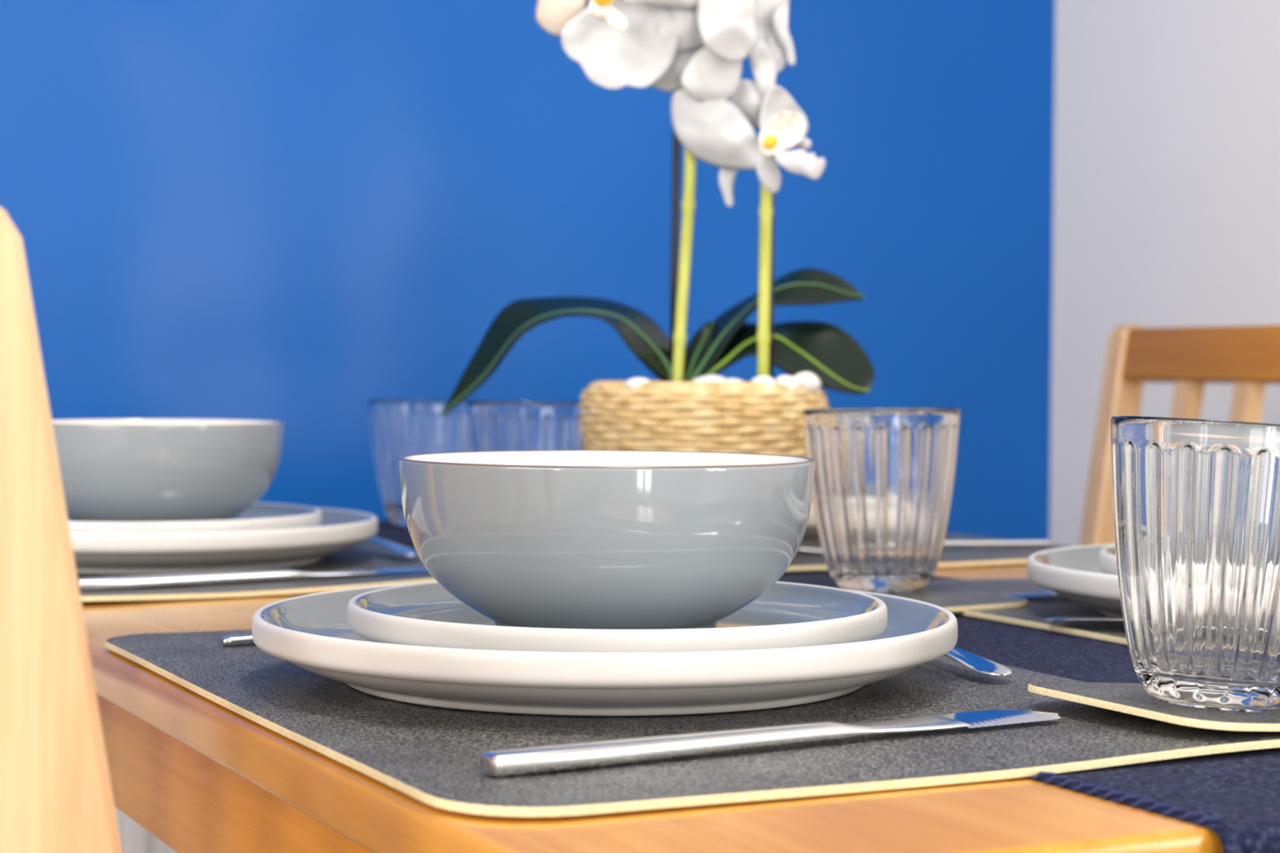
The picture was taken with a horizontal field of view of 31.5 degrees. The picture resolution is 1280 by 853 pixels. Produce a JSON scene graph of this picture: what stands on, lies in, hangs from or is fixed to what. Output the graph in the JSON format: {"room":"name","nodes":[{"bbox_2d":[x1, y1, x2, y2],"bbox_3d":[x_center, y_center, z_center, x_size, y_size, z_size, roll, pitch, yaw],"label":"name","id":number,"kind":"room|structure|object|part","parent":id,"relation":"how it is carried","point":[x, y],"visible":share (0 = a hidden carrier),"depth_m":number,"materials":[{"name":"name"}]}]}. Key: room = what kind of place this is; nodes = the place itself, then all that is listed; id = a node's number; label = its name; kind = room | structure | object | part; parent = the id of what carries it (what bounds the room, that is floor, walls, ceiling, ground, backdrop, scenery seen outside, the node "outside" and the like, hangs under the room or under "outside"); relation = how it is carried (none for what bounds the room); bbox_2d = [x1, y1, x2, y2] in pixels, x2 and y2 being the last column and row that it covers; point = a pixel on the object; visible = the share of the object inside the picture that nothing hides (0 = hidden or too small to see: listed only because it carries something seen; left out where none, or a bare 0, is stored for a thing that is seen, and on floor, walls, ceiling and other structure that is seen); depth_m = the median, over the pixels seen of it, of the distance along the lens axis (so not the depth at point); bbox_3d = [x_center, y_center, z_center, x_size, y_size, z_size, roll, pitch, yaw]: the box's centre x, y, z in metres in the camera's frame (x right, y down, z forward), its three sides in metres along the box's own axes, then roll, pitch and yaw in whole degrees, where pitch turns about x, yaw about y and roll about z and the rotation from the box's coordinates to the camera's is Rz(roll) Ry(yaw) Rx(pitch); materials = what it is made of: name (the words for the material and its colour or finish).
{"room":"dining room","nodes":[
{"label":"dining room","id":0,"kind":"room"},
{"bbox_2d":[0,0,1055,541],"bbox_3d":[-1.000,-0.383,1.837,3.400,2.400,0.100,0,2,-26],"label":"wall","id":1,"kind":"structure","parent":0,"point":[301,215],"depth_m":2.19,"materials":[{"name":"blue paint"}]},
{"bbox_2d":[114,806,176,852],"bbox_3d":[-0.801,0.509,1.841,0.900,0.620,0.115,0,2,-26],"label":"radiator","id":2,"kind":"object","parent":1,"relation":"attached to","point":[134,838],"visible":0.02,"depth_m":1.96,"materials":[{"name":"white metal"}]},
{"bbox_2d":[1049,0,1279,546],"bbox_3d":[1.450,-0.336,0.604,0.101,2.400,4.282,0,2,-26],"label":"wall","id":3,"kind":"structure","parent":0,"point":[1166,169],"depth_m":2.35,"materials":[{"name":"white paint"}]},
{"bbox_3d":[-0.037,0.903,-0.095,3.400,0.060,4.482,0,2,-26],"label":"floor","id":4,"kind":"structure","parent":0,"visible":0},
{"bbox_2d":[0,206,121,852],"bbox_3d":[-0.044,0.392,0.845,0.503,0.910,0.410,0,2,-26],"label":"dining chair","id":5,"kind":"object","parent":4,"relation":"on","point":[56,795],"visible":1,"depth_m":0.56,"materials":[{"name":"brown wood"}]},
{"bbox_2d":[80,563,1222,852],"bbox_3d":[0.033,0.465,1.228,0.702,0.750,1.215,0,2,-26],"label":"dining table","id":6,"kind":"object","parent":4,"relation":"on","point":[197,774],"visible":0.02,"depth_m":0.65,"materials":[{"name":"brown wood"}]},
{"bbox_2d":[76,540,436,601],"bbox_3d":[-0.281,0.080,1.385,0.307,0.006,0.435,-1,2,-30],"label":"placemat","id":7,"kind":"object","parent":6,"relation":"on","point":[366,554],"visible":0.16,"depth_m":1.23,"materials":[{"name":"grey fabric"}]},
{"bbox_2d":[70,507,377,574],"bbox_3d":[-0.290,0.067,1.364,0.264,0.026,0.264,1,2,35],"label":"dinner plate","id":8,"kind":"object","parent":7,"relation":"on","point":[340,530],"visible":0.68,"depth_m":1.26,"materials":[{"name":"white ceramic"}]},
{"bbox_2d":[67,502,321,533],"bbox_3d":[-0.294,0.061,1.364,0.203,0.022,0.203,0,2,-23],"label":"plate","id":9,"kind":"object","parent":8,"relation":"on","point":[260,516],"visible":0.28,"depth_m":1.29,"materials":[{"name":"white ceramic"}]},
{"bbox_2d":[51,418,284,521],"bbox_3d":[-0.293,0.029,1.361,0.157,0.063,0.157,0,1,-2],"label":"bowl","id":10,"kind":"object","parent":9,"relation":"on","point":[111,469],"visible":0.72,"depth_m":1.30,"materials":[{"name":"grey ceramic"}]},
{"bbox_2d":[77,568,427,592],"bbox_3d":[-0.205,0.081,1.230,0.213,0.007,0.020,-1,2,-35],"label":"table knife","id":11,"kind":"object","parent":7,"relation":"on","point":[148,581],"visible":0.81,"depth_m":1.21,"materials":[{"name":"silver metal"}]},
{"bbox_3d":[-0.135,0.081,1.279,0.042,0.001,0.020,-1,2,-35],"label":"blade","id":12,"kind":"part","parent":11,"relation":"part of","materials":[{"name":"silver metal"}]},
{"bbox_2d":[366,536,417,555],"bbox_3d":[-0.175,0.072,1.442,0.030,0.008,0.178,0,2,-26],"label":"spoon","id":13,"kind":"object","parent":7,"relation":"on","point":[394,547],"visible":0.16,"depth_m":1.39,"materials":[{"name":"silver metal"}]},
{"bbox_2d":[105,629,1279,817],"bbox_3d":[-0.003,0.096,0.854,0.307,0.005,0.435,0,2,-26],"label":"placemat","id":14,"kind":"object","parent":6,"relation":"on","point":[431,755],"visible":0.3,"depth_m":0.72,"materials":[{"name":"grey fabric"}]},
{"bbox_2d":[220,634,254,645],"bbox_3d":[-0.086,0.087,0.993,0.200,0.007,0.024,0,2,-28],"label":"fork","id":15,"kind":"object","parent":14,"relation":"on","point":[236,640],"visible":0.14,"depth_m":0.95,"materials":[{"name":"silver metal"}]},
{"bbox_2d":[251,582,957,716],"bbox_3d":[-0.013,0.082,0.858,0.264,0.026,0.264,0,1,-10],"label":"dinner plate","id":16,"kind":"object","parent":14,"relation":"on","point":[312,633],"visible":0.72,"depth_m":0.75,"materials":[{"name":"white ceramic"}]},
{"bbox_2d":[346,581,887,653],"bbox_3d":[-0.009,0.076,0.859,0.203,0.022,0.203,0,1,0],"label":"plate","id":17,"kind":"object","parent":16,"relation":"on","point":[788,615],"visible":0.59,"depth_m":0.80,"materials":[{"name":"white ceramic"}]},
{"bbox_2d":[398,449,815,629],"bbox_3d":[-0.013,0.043,0.858,0.157,0.063,0.157,-1,2,-44],"label":"bowl","id":18,"kind":"object","parent":17,"relation":"on","point":[554,539],"visible":0.98,"depth_m":0.80,"materials":[{"name":"grey ceramic"}]},
{"bbox_2d":[480,710,1061,777],"bbox_3d":[0.046,0.096,0.706,0.213,0.007,0.020,-1,3,-32],"label":"table knife","id":19,"kind":"object","parent":14,"relation":"on","point":[560,757],"visible":1,"depth_m":0.68,"materials":[{"name":"silver metal"}]},
{"bbox_3d":[0.119,0.096,0.751,0.042,0.001,0.020,0,3,-32],"label":"blade","id":20,"kind":"part","parent":19,"relation":"part of","materials":[{"name":"silver metal"}]},
{"bbox_2d":[944,646,1012,676],"bbox_3d":[0.110,0.088,0.930,0.030,0.008,0.178,0,2,-16],"label":"spoon","id":21,"kind":"object","parent":14,"relation":"on","point":[980,664],"visible":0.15,"depth_m":0.86,"materials":[{"name":"silver metal"}]},
{"bbox_2d":[786,533,1071,571],"bbox_3d":[0.081,0.078,1.573,0.307,0.004,0.435,0,2,-28],"label":"placemat","id":22,"kind":"object","parent":6,"relation":"on","point":[950,556],"visible":0.06,"depth_m":1.43,"materials":[{"name":"grey fabric"}]},
{"bbox_2d":[800,510,821,546],"bbox_3d":[0.083,0.064,1.596,0.264,0.026,0.264,0,1,0],"label":"dinner plate","id":23,"kind":"object","parent":22,"relation":"on","point":[811,537],"visible":0.02,"depth_m":1.48,"materials":[{"name":"white ceramic"}]},
{"bbox_2d":[798,540,1051,552],"bbox_3d":[0.179,0.076,1.467,0.200,0.007,0.024,0,2,-23],"label":"fork","id":24,"kind":"object","parent":22,"relation":"on","point":[946,543],"visible":0.36,"depth_m":1.48,"materials":[{"name":"silver metal"}]},
{"bbox_3d":[0.197,0.076,1.474,0.160,0.006,0.024,0,2,-23],"label":"handle","id":25,"kind":"part","parent":24,"relation":"part of","materials":[{"name":"silver metal"}]},
{"bbox_2d":[927,578,1127,644],"bbox_3d":[0.335,0.092,1.093,0.307,0.005,0.435,0,2,-26],"label":"placemat","id":26,"kind":"object","parent":6,"relation":"on","point":[1033,615],"visible":0.19,"depth_m":1.10,"materials":[{"name":"grey fabric"}]},
{"bbox_2d":[1003,590,1062,598],"bbox_3d":[0.262,0.085,1.194,0.213,0.007,0.020,0,2,-29],"label":"table knife","id":27,"kind":"object","parent":26,"relation":"on","point":[1032,594],"visible":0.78,"depth_m":1.16,"materials":[{"name":"silver metal"}]},
{"bbox_3d":[0.187,0.086,1.153,0.042,0.001,0.020,0,2,-29],"label":"blade","id":28,"kind":"part","parent":27,"relation":"part of","materials":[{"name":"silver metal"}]},
{"bbox_3d":[0.280,0.085,1.204,0.172,0.007,0.020,0,2,-29],"label":"handle","id":29,"kind":"part","parent":27,"relation":"part of","materials":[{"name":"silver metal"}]},
{"bbox_2d":[1026,543,1122,616],"bbox_3d":[0.319,0.078,1.090,0.264,0.026,0.264,0,2,-28],"label":"dinner plate","id":30,"kind":"object","parent":26,"relation":"on","point":[1074,574],"visible":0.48,"depth_m":1.06,"materials":[{"name":"white ceramic"}]},
{"bbox_2d":[1098,544,1117,575],"bbox_3d":[0.324,0.072,1.091,0.203,0.022,0.203,2,2,44],"label":"plate","id":31,"kind":"object","parent":30,"relation":"on","point":[1107,555],"visible":0.16,"depth_m":1.09,"materials":[{"name":"white ceramic"}]},
{"bbox_2d":[1044,616,1123,622],"bbox_3d":[0.260,0.088,0.991,0.178,0.008,0.030,1,2,34],"label":"knife","id":32,"kind":"object","parent":26,"relation":"on","point":[1112,619],"visible":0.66,"depth_m":1.02,"materials":[{"name":"silver metal"}]},
{"bbox_2d":[952,613,1140,683],"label":"table runner","id":33,"kind":"object","parent":6,"relation":"on","point":[1070,656],"depth_m":0.97,"materials":[{"name":"blue fabric"}]},
{"bbox_2d":[368,399,476,527],"bbox_3d":[-0.163,0.027,1.706,0.082,0.094,0.082,0,2,-24],"label":"tumbler","id":34,"kind":"object","parent":33,"relation":"on","point":[399,428],"visible":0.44,"depth_m":1.67,"materials":[{"name":"clear glass"}]},
{"bbox_2d":[440,0,874,457],"bbox_3d":[0.016,-0.118,1.383,0.232,0.404,0.152,1,2,27],"label":"potted orchid","id":35,"kind":"object","parent":33,"relation":"on","point":[659,44],"visible":0.82,"depth_m":1.35,"materials":[{"name":"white plant"}]},
{"bbox_2d":[623,377,650,387],"bbox_3d":[-0.001,-0.024,1.324,0.018,0.010,0.015,0,1,0],"label":"pebble","id":36,"kind":"object","parent":35,"relation":"on","point":[633,382],"visible":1,"depth_m":1.32,"materials":[{"name":"white stone"}]},
{"bbox_3d":[0.001,-0.166,1.369,0.065,0.285,0.013,0,1,0],"label":"stem","id":37,"kind":"part","parent":35,"relation":"part of","materials":[{"name":"green plant"}]},
{"bbox_3d":[0.038,0.028,1.375,0.152,0.112,0.152,0,1,0],"label":"pot","id":38,"kind":"part","parent":35,"relation":"part of","materials":[{"name":"beige wicker"}]},
{"bbox_2d":[691,374,726,382],"bbox_3d":[0.042,-0.025,1.328,0.025,0.012,0.020,-1,2,-40],"label":"pebble","id":39,"kind":"object","parent":35,"relation":"on","point":[708,378],"visible":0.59,"depth_m":1.32,"materials":[{"name":"white stone"}]},
{"bbox_2d":[723,377,743,382],"bbox_3d":[0.054,-0.023,1.326,0.016,0.010,0.020,1,1,10],"label":"pebble","id":40,"kind":"object","parent":35,"relation":"on","point":[730,380],"visible":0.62,"depth_m":1.32,"materials":[{"name":"white stone"}]},
{"bbox_2d":[750,375,775,386],"bbox_3d":[0.071,-0.024,1.324,0.014,0.011,0.018,-1,2,-30],"label":"pebble","id":41,"kind":"object","parent":35,"relation":"on","point":[768,380],"visible":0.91,"depth_m":1.32,"materials":[{"name":"white stone"}]},
{"bbox_3d":[0.062,-0.172,1.379,0.036,0.296,0.076,-1,2,-42],"label":"stem","id":42,"kind":"part","parent":35,"relation":"part of","materials":[{"name":"green plant"}]},
{"bbox_2d":[774,374,799,391],"bbox_3d":[0.086,-0.024,1.330,0.016,0.012,0.013,1,2,19],"label":"pebble","id":43,"kind":"object","parent":35,"relation":"on","point":[790,381],"visible":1,"depth_m":1.32,"materials":[{"name":"white stone"}]},
{"bbox_2d":[793,371,821,393],"bbox_3d":[0.098,-0.026,1.340,0.018,0.014,0.014,0,2,-21],"label":"pebble","id":44,"kind":"object","parent":35,"relation":"on","point":[810,382],"visible":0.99,"depth_m":1.33,"materials":[{"name":"white stone"}]},
{"bbox_2d":[840,584,1028,612],"bbox_3d":[0.129,0.088,1.147,0.104,0.004,0.104,-2,2,-26],"label":"coaster","id":45,"kind":"object","parent":33,"relation":"on","point":[953,599],"visible":0.4,"depth_m":1.14,"materials":[{"name":"grey fabric"}]},
{"bbox_2d":[802,407,959,592],"bbox_3d":[0.126,0.038,1.189,0.082,0.095,0.082,1,2,34],"label":"tumbler","id":46,"kind":"object","parent":45,"relation":"on","point":[884,477],"visible":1,"depth_m":1.16,"materials":[{"name":"clear glass"}]},
{"bbox_3d":[-0.073,0.080,1.475,0.104,0.003,0.104,0,2,-26],"label":"coaster","id":47,"kind":"object","parent":33,"relation":"on","visible":0},
{"bbox_2d":[466,400,584,451],"bbox_3d":[-0.072,0.031,1.474,0.082,0.095,0.082,0,1,-6],"label":"tumbler","id":48,"kind":"object","parent":47,"relation":"on","point":[492,425],"visible":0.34,"depth_m":1.44,"materials":[{"name":"clear glass"}]},
{"bbox_2d":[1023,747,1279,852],"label":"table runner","id":49,"kind":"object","parent":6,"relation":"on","point":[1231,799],"depth_m":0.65,"materials":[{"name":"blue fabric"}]},
{"bbox_2d":[1027,681,1279,731],"bbox_3d":[0.199,0.095,0.772,0.104,0.010,0.104,0,2,-26],"label":"coaster","id":50,"kind":"object","parent":49,"relation":"on","point":[1132,699],"visible":0.53,"depth_m":0.74,"materials":[{"name":"grey fabric"}]},
{"bbox_2d":[1111,416,1279,712],"bbox_3d":[0.200,0.045,0.764,0.082,0.098,0.082,1,2,15],"label":"tumbler","id":51,"kind":"object","parent":50,"relation":"on","point":[1196,502],"visible":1,"depth_m":0.73,"materials":[{"name":"clear glass"}]},
{"bbox_2d":[1079,324,1279,546],"bbox_3d":[0.283,0.375,1.647,0.503,0.910,0.410,0,2,-26],"label":"dining chair","id":52,"kind":"object","parent":4,"relation":"on","point":[1247,357],"visible":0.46,"depth_m":1.84,"materials":[{"name":"brown wood"}]},
{"bbox_3d":[0.377,0.369,1.908,0.103,0.910,0.024,0,2,-26],"label":"post","id":53,"kind":"part","parent":52,"relation":"part of","materials":[{"name":"brown wood"}]},
{"bbox_3d":[0.494,-0.055,1.739,0.027,0.046,0.364,0,2,-26],"label":"rail","id":54,"kind":"part","parent":52,"relation":"part of","materials":[{"name":"brown wood"}]}
]}

